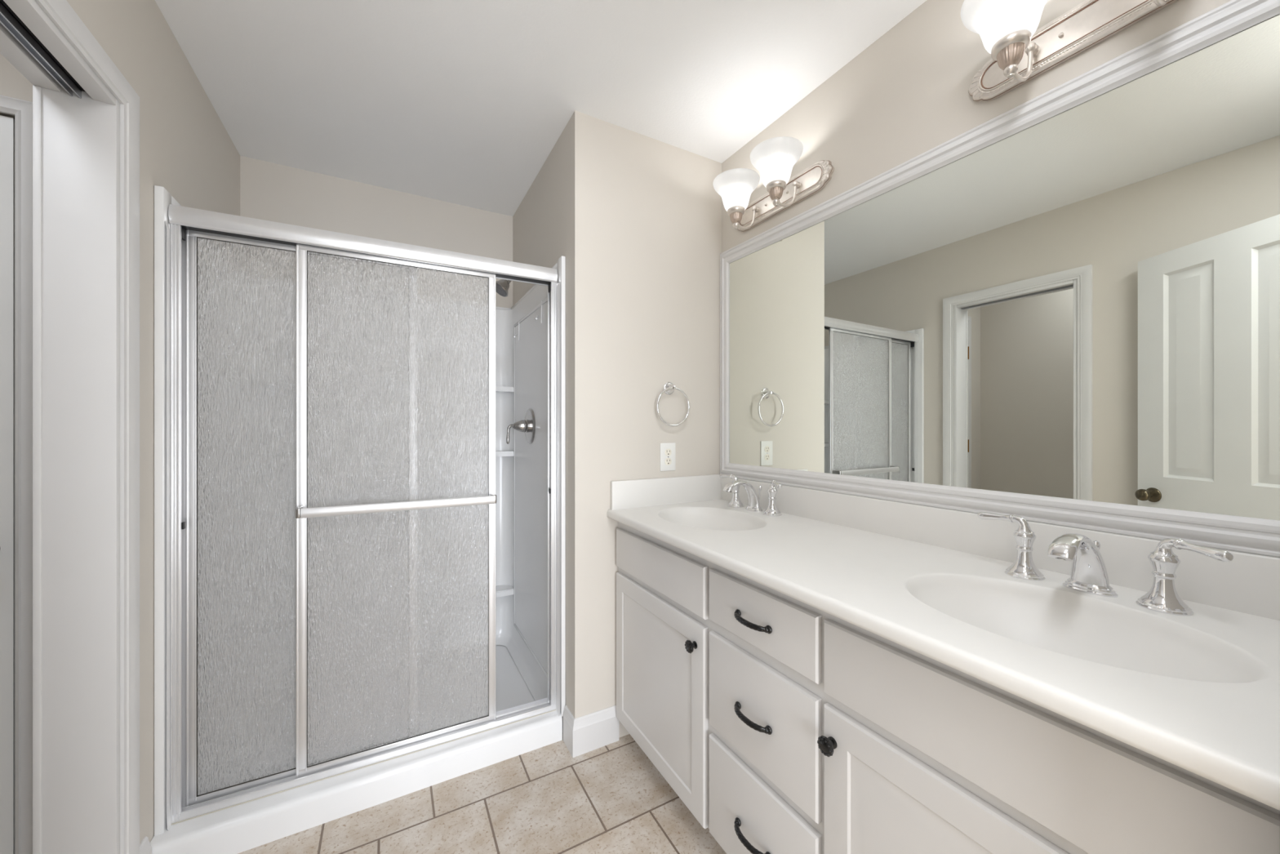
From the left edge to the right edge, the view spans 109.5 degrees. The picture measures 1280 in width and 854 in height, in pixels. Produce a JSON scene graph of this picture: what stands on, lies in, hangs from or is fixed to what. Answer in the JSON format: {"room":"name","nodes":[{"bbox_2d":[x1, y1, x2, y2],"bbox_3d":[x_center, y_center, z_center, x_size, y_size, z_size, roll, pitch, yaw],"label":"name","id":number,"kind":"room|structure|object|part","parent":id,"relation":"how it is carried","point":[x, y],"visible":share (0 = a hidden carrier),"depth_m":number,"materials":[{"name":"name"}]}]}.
{"room":"bathroom","nodes":[
{"label":"bathroom","id":0,"kind":"room"},
{"bbox_2d":[0,53,32,119],"bbox_3d":[-1.851,0.018,1.078,0.788,2.440,0.100,0,0,-29],"label":"wall","id":1,"kind":"structure","parent":0,"point":[13,84],"depth_m":1.16,"materials":[{"name":"beige paint"}]},
{"bbox_2d":[0,115,14,853],"bbox_3d":[-1.754,0.217,1.063,0.392,2.025,0.102,0,0,-29],"label":"door","id":2,"kind":"structure","parent":1,"relation":"in","point":[6,123],"depth_m":1.16,"materials":[{"name":"white paint"}]},
{"bbox_2d":[0,94,32,853],"bbox_3d":[-1.746,0.201,1.069,0.422,2.075,0.018,0,0,-29],"label":"trim","id":3,"kind":"structure","parent":1,"relation":"attached to","point":[22,110],"depth_m":1.16,"materials":[{"name":"white paint"}]},
{"bbox_2d":[66,0,239,844],"bbox_3d":[-1.174,0.018,0.798,0.125,2.440,2.675,0,0,-29],"label":"wall","id":4,"kind":"structure","parent":0,"point":[186,149],"depth_m":1.26,"materials":[{"name":"beige paint"}]},
{"bbox_2d":[0,0,139,853],"bbox_3d":[-1.178,0.196,0.806,0.161,2.085,0.719,0,0,-29],"label":"trim","id":5,"kind":"structure","parent":4,"relation":"attached to","point":[86,113],"depth_m":1.06,"materials":[{"name":"white paint"}]},
{"bbox_2d":[139,836,151,853],"bbox_3d":[-1.310,1.171,1.188,0.014,0.135,0.077,0,0,-29],"label":"baseboard","id":6,"kind":"structure","parent":4,"relation":"attached to","point":[145,847],"depth_m":1.21,"materials":[{"name":"white paint"}]},
{"bbox_2d":[240,155,512,308],"bbox_3d":[-1.314,0.018,2.307,1.292,2.440,0.100,0,0,-29],"label":"wall","id":7,"kind":"structure","parent":0,"point":[269,191],"depth_m":2.23,"materials":[{"name":"beige paint"}]},
{"bbox_2d":[238,733,726,853],"bbox_3d":[-0.330,1.263,1.363,1.939,0.050,2.605,0,0,-29],"label":"floor","id":8,"kind":"structure","parent":0,"point":[611,798],"depth_m":1.44,"materials":[{"name":"beige tile"}]},
{"bbox_2d":[150,185,565,853],"bbox_3d":[-1.030,0.278,1.898,1.190,1.920,0.888,0,0,-29],"label":"shower stall","id":9,"kind":"object","parent":8,"relation":"on","point":[522,329],"visible":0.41,"depth_m":1.74,"materials":[{"name":"white plastic"}]},
{"bbox_2d":[168,204,557,823],"bbox_3d":[-0.847,0.249,1.569,1.152,1.786,0.113,0,0,-28],"label":"shower door","id":10,"kind":"structure","parent":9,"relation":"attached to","point":[333,496],"depth_m":1.48,"materials":[{"name":"glass"}]},
{"bbox_3d":[-1.079,-0.583,1.491,0.612,0.022,0.009,0,0,-28],"label":"rail","id":11,"kind":"part","parent":10,"relation":"part of","materials":[{"name":"metal"}]},
{"bbox_3d":[-1.079,1.118,1.491,0.612,0.020,0.009,0,0,-28],"label":"rail","id":12,"kind":"part","parent":10,"relation":"part of","materials":[{"name":"metal"}]},
{"bbox_3d":[-1.079,0.270,1.491,0.598,1.692,0.004,0,0,-28],"label":"glass pane","id":13,"kind":"part","parent":10,"relation":"part of","materials":[{"name":"grey glass"}]},
{"bbox_3d":[-0.856,-0.615,1.587,1.147,0.058,0.063,0,0,-28],"label":"header rail","id":14,"kind":"part","parent":10,"relation":"part of","materials":[{"name":"metal"}]},
{"bbox_3d":[-0.829,-0.583,1.594,0.613,0.022,0.010,0,0,-28],"label":"rail","id":15,"kind":"part","parent":10,"relation":"part of","materials":[{"name":"metal"}]},
{"bbox_3d":[-0.829,1.110,1.595,0.613,0.020,0.009,0,0,-28],"label":"rail","id":16,"kind":"part","parent":10,"relation":"part of","materials":[{"name":"metal"}]},
{"bbox_3d":[-0.829,0.266,1.595,0.599,1.684,0.004,0,0,-28],"label":"glass pane","id":17,"kind":"part","parent":10,"relation":"part of","materials":[{"name":"grey glass"}]},
{"bbox_2d":[495,584,513,597],"bbox_3d":[-0.793,0.890,2.447,0.200,0.030,0.099,0,0,-29],"label":"corner shelf","id":18,"kind":"object","parent":9,"relation":"attached to","point":[501,590],"depth_m":2.44,"materials":[{"name":"white plastic"}]},
{"bbox_2d":[495,450,513,456],"bbox_3d":[-0.793,0.142,2.447,0.200,0.026,0.099,0,0,-29],"label":"corner shelf","id":19,"kind":"object","parent":9,"relation":"attached to","point":[498,453],"depth_m":2.43,"materials":[{"name":"white plastic"}]},
{"bbox_2d":[495,386,513,392],"bbox_3d":[-0.793,-0.207,2.447,0.200,0.026,0.099,0,0,-29],"label":"corner shelf","id":20,"kind":"object","parent":9,"relation":"attached to","point":[498,388],"depth_m":2.43,"materials":[{"name":"white plastic"}]},
{"bbox_2d":[506,408,535,444],"bbox_3d":[-0.576,-0.007,2.141,0.118,0.172,0.172,0,0,-29],"label":"shower valve","id":21,"kind":"object","parent":9,"relation":"attached to","point":[527,425],"visible":1,"depth_m":2.13,"materials":[{"name":"grey metal"}]},
{"bbox_3d":[-0.608,0.030,2.118,0.017,0.094,0.042,0,0,44],"label":"lever","id":22,"kind":"part","parent":21,"relation":"part of","materials":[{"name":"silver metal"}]},
{"bbox_3d":[-0.566,-0.007,2.147,0.074,0.062,0.062,0,0,-29],"label":"handle","id":23,"kind":"part","parent":21,"relation":"part of","materials":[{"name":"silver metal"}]},
{"bbox_2d":[616,521,1279,853],"bbox_3d":[0.498,0.796,1.230,0.578,0.883,1.566,0,0,-29],"label":"vanity cabinet","id":24,"kind":"object","parent":8,"relation":"on","point":[784,724],"visible":1,"depth_m":0.87,"materials":[{"name":"white paint"}]},
{"bbox_3d":[0.049,0.471,1.534,0.017,0.150,0.570,0,0,-29],"label":"false drawer","id":25,"kind":"part","parent":24,"relation":"part of","materials":[{"name":"white paint"}]},
{"bbox_3d":[0.049,0.855,1.534,0.017,0.570,0.570,0,0,-29],"label":"door","id":26,"kind":"part","parent":24,"relation":"part of","materials":[{"name":"white paint"}]},
{"bbox_3d":[0.149,0.632,1.308,0.028,0.037,0.037,0,0,-29],"label":"knob","id":27,"kind":"part","parent":24,"relation":"part of","materials":[{"name":"black metal"}]},
{"bbox_3d":[0.263,0.999,1.093,0.035,0.019,0.125,0,0,-29],"label":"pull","id":28,"kind":"part","parent":24,"relation":"part of","materials":[{"name":"black metal"}]},
{"bbox_3d":[0.263,0.704,1.093,0.035,0.019,0.125,0,0,-29],"label":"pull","id":29,"kind":"part","parent":24,"relation":"part of","materials":[{"name":"black metal"}]},
{"bbox_3d":[0.263,0.470,1.093,0.035,0.019,0.125,0,0,-29],"label":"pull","id":30,"kind":"part","parent":24,"relation":"part of","materials":[{"name":"black metal"}]},
{"bbox_3d":[0.286,0.994,1.106,0.017,0.272,0.366,0,0,-29],"label":"drawer","id":31,"kind":"part","parent":24,"relation":"part of","materials":[{"name":"white paint"}]},
{"bbox_3d":[0.286,0.700,1.106,0.017,0.259,0.366,0,0,-29],"label":"drawer","id":32,"kind":"part","parent":24,"relation":"part of","materials":[{"name":"white paint"}]},
{"bbox_3d":[0.286,0.466,1.106,0.017,0.142,0.366,0,0,-29],"label":"drawer","id":33,"kind":"part","parent":24,"relation":"part of","materials":[{"name":"white paint"}]},
{"bbox_3d":[0.374,0.632,0.900,0.028,0.037,0.037,0,0,-29],"label":"knob","id":34,"kind":"part","parent":24,"relation":"part of","materials":[{"name":"black metal"}]},
{"bbox_2d":[607,474,1279,810],"bbox_3d":[0.485,0.335,1.223,0.610,0.247,1.566,0,0,-29],"label":"countertop","id":35,"kind":"structure","parent":24,"relation":"on","point":[1198,693],"depth_m":0.84,"materials":[{"name":"stone"}]},
{"bbox_2d":[659,507,765,530],"bbox_3d":[0.252,0.393,1.633,0.330,0.131,0.444,0,0,-29],"label":"basin","id":36,"kind":"object","parent":35,"relation":"in","point":[691,518],"depth_m":1.78,"materials":[{"name":"white ceramic"}]},
{"bbox_2d":[719,474,782,515],"bbox_3d":[0.396,0.258,1.748,0.186,0.130,0.376,0,0,-29],"label":"faucet","id":37,"kind":"object","parent":35,"relation":"on","point":[753,504],"visible":1,"depth_m":1.74,"materials":[{"name":"silver metal"}]},
{"bbox_3d":[0.370,0.208,1.892,0.018,0.030,0.100,0,0,-34],"label":"lever","id":38,"kind":"part","parent":37,"relation":"part of","materials":[{"name":"silver metal"}]},
{"bbox_3d":[0.394,0.269,1.858,0.068,0.108,0.068,0,0,-29],"label":"handle","id":39,"kind":"part","parent":37,"relation":"part of","materials":[{"name":"silver metal"}]},
{"bbox_3d":[0.390,0.256,1.736,0.162,0.110,0.058,0,0,-29],"label":"spout","id":40,"kind":"part","parent":37,"relation":"part of","materials":[{"name":"silver metal"}]},
{"bbox_3d":[0.446,0.315,1.768,0.050,0.016,0.080,0,0,-29],"label":"spout","id":41,"kind":"part","parent":37,"relation":"part of","materials":[{"name":"silver metal"}]},
{"bbox_3d":[0.473,0.265,1.784,0.017,0.073,0.014,0,0,0],"label":"lift rod","id":42,"kind":"part","parent":37,"relation":"part of","materials":[{"name":"silver metal"}]},
{"bbox_3d":[0.492,0.269,1.680,0.068,0.108,0.068,0,0,-29],"label":"handle","id":43,"kind":"part","parent":37,"relation":"part of","materials":[{"name":"silver metal"}]},
{"bbox_3d":[0.493,0.208,1.639,0.018,0.030,0.100,0,0,-1],"label":"lever","id":44,"kind":"part","parent":37,"relation":"part of","materials":[{"name":"silver metal"}]},
{"bbox_2d":[906,576,1262,683],"bbox_3d":[0.707,0.393,0.787,0.330,0.131,0.444,0,0,-29],"label":"basin","id":45,"kind":"object","parent":35,"relation":"in","point":[1131,643],"depth_m":0.82,"materials":[{"name":"white ceramic"}]},
{"bbox_2d":[977,511,1233,615],"bbox_3d":[0.842,0.258,0.877,0.186,0.130,0.376,0,0,-29],"label":"faucet","id":46,"kind":"object","parent":35,"relation":"on","point":[1089,575],"visible":1,"depth_m":0.85,"materials":[{"name":"silver metal"}]},
{"bbox_3d":[0.821,0.208,1.024,0.018,0.030,0.100,0,0,-25],"label":"lever","id":47,"kind":"part","parent":46,"relation":"part of","materials":[{"name":"silver metal"}]},
{"bbox_3d":[0.839,0.269,0.986,0.068,0.108,0.068,0,0,-29],"label":"handle","id":48,"kind":"part","parent":46,"relation":"part of","materials":[{"name":"silver metal"}]},
{"bbox_3d":[0.835,0.256,0.865,0.162,0.110,0.058,0,0,-29],"label":"spout","id":49,"kind":"part","parent":46,"relation":"part of","materials":[{"name":"silver metal"}]},
{"bbox_3d":[0.891,0.315,0.896,0.050,0.016,0.080,0,0,-29],"label":"spout","id":50,"kind":"part","parent":46,"relation":"part of","materials":[{"name":"silver metal"}]},
{"bbox_3d":[0.918,0.265,0.912,0.017,0.073,0.014,0,0,0],"label":"lift rod","id":51,"kind":"part","parent":46,"relation":"part of","materials":[{"name":"silver metal"}]},
{"bbox_3d":[0.937,0.269,0.809,0.068,0.108,0.068,0,0,-29],"label":"handle","id":52,"kind":"part","parent":46,"relation":"part of","materials":[{"name":"silver metal"}]},
{"bbox_3d":[0.938,0.208,0.767,0.018,0.030,0.100,0,0,-1],"label":"lever","id":53,"kind":"part","parent":46,"relation":"part of","materials":[{"name":"silver metal"}]},
{"bbox_3d":[0.515,0.855,0.693,0.017,0.570,0.549,0,0,-29],"label":"door","id":54,"kind":"part","parent":24,"relation":"part of","materials":[{"name":"white paint"}]},
{"bbox_3d":[0.515,0.471,0.693,0.017,0.150,0.549,0,0,-29],"label":"false drawer","id":55,"kind":"part","parent":24,"relation":"part of","materials":[{"name":"white paint"}]},
{"bbox_2d":[155,0,926,216],"bbox_3d":[-0.698,-1.227,1.188,2.912,0.050,2.655,0,0,-29],"label":"ceiling","id":56,"kind":"structure","parent":0,"point":[460,102],"depth_m":1.54,"materials":[{"name":"paint"}]},
{"bbox_2d":[512,110,721,737],"bbox_3d":[-0.157,0.018,2.384,0.807,2.440,1.087,0,0,-29],"label":"wall","id":57,"kind":"structure","parent":0,"point":[635,219],"depth_m":1.82,"materials":[{"name":"beige paint"}]},
{"bbox_2d":[495,279,511,297],"bbox_3d":[-0.592,-0.694,2.126,0.205,0.166,0.090,0,0,-29],"label":"sprayer","id":58,"kind":"object","parent":57,"relation":"attached to","point":[502,286],"visible":0.59,"depth_m":2.08,"materials":[{"name":"grey metal"}]},
{"bbox_2d":[563,705,619,757],"bbox_3d":[-0.194,1.171,1.789,0.194,0.135,0.109,0,0,-29],"label":"baseboard","id":59,"kind":"structure","parent":57,"relation":"attached to","point":[582,735],"depth_m":1.74,"materials":[{"name":"white paint"}]},
{"bbox_2d":[660,442,675,471],"bbox_3d":[0.118,0.124,1.911,0.076,0.118,0.007,0,0,-29],"label":"wall outlet","id":60,"kind":"object","parent":57,"relation":"attached to","point":[667,450],"visible":1,"depth_m":1.91,"materials":[{"name":"white plastic"}]},
{"bbox_2d":[664,457,671,465],"bbox_3d":[0.119,0.143,1.909,0.033,0.029,0.002,0,0,-29],"label":"receptacle","id":61,"kind":"object","parent":60,"relation":"attached to","point":[668,461],"depth_m":1.91,"materials":[{"name":"white plastic"}]},
{"bbox_2d":[664,448,671,455],"bbox_3d":[0.119,0.104,1.909,0.033,0.029,0.002,0,0,-29],"label":"receptacle","id":62,"kind":"object","parent":60,"relation":"attached to","point":[667,451],"depth_m":1.91,"materials":[{"name":"white plastic"}]},
{"bbox_2d":[656,382,689,426],"bbox_3d":[0.133,-0.099,1.897,0.166,0.189,0.046,0,0,-29],"label":"towel ring","id":63,"kind":"object","parent":57,"relation":"attached to","point":[668,388],"visible":1,"depth_m":1.89,"materials":[{"name":"silver metal"}]},
{"bbox_2d":[721,0,1231,253],"bbox_3d":[0.825,0.018,1.342,0.100,2.440,1.688,0,0,-29],"label":"wall","id":64,"kind":"structure","parent":0,"point":[906,95],"depth_m":1.33,"materials":[{"name":"beige paint"}]},
{"bbox_2d":[712,136,834,231],"bbox_3d":[0.446,-0.875,1.695,0.220,0.188,0.487,0,0,-29],"label":"vanity light","id":65,"kind":"object","parent":64,"relation":"attached to","point":[775,158],"visible":1,"depth_m":1.63,"materials":[{"name":"silver metal"}]},
{"bbox_3d":[0.378,-0.910,1.777,0.180,0.118,0.180,0,0,-29],"label":"lamp shade","id":66,"kind":"part","parent":65,"relation":"part of","materials":[{"name":"white glass"}]},
{"bbox_3d":[0.421,-0.837,1.801,0.123,0.112,0.025,0,0,-29],"label":"arm","id":67,"kind":"part","parent":65,"relation":"part of","materials":[{"name":"silver metal"}]},
{"bbox_3d":[0.480,-0.910,1.593,0.180,0.118,0.180,0,0,-29],"label":"lamp shade","id":68,"kind":"part","parent":65,"relation":"part of","materials":[{"name":"white glass"}]},
{"bbox_3d":[0.524,-0.880,1.738,0.004,0.071,0.430,0,0,-29],"label":"moulding","id":69,"kind":"part","parent":65,"relation":"part of","materials":[{"name":"silver metal"}]},
{"bbox_3d":[0.533,-0.880,1.743,0.020,0.100,0.486,0,0,-29],"label":"plate","id":70,"kind":"part","parent":65,"relation":"part of","materials":[{"name":"silver metal"}]},
{"bbox_3d":[0.522,-0.837,1.617,0.123,0.112,0.025,0,0,-29],"label":"arm","id":71,"kind":"part","parent":65,"relation":"part of","materials":[{"name":"silver metal"}]},
{"bbox_2d":[720,0,1279,557],"bbox_3d":[0.742,-0.284,1.365,0.020,1.007,1.565,0,0,-29],"label":"wall mirror","id":72,"kind":"object","parent":64,"relation":"attached to","point":[1064,308],"visible":0.96,"depth_m":1.01,"materials":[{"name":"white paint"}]},
{"bbox_2d":[720,477,1279,620],"bbox_3d":[0.743,0.272,1.365,0.020,0.106,1.566,0,0,-29],"label":"backsplash","id":73,"kind":"structure","parent":64,"relation":"attached to","point":[1250,583],"depth_m":1.03,"materials":[{"name":"stone"}]},
{"bbox_2d":[960,0,1177,102],"bbox_3d":[0.881,-0.863,0.909,0.220,0.188,0.487,0,0,-29],"label":"vanity light","id":74,"kind":"object","parent":64,"relation":"attached to","point":[1020,53],"visible":1,"depth_m":0.98,"materials":[{"name":"silver metal"}]},
{"bbox_3d":[0.813,-0.898,0.992,0.180,0.118,0.180,0,0,-29],"label":"lamp shade","id":75,"kind":"part","parent":74,"relation":"part of","materials":[{"name":"white glass"}]},
{"bbox_3d":[0.856,-0.825,1.015,0.123,0.112,0.025,0,0,-29],"label":"arm","id":76,"kind":"part","parent":74,"relation":"part of","materials":[{"name":"silver metal"}]},
{"bbox_3d":[0.958,-0.825,0.832,0.123,0.112,0.025,0,0,-29],"label":"arm","id":77,"kind":"part","parent":74,"relation":"part of","materials":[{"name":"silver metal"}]}
]}

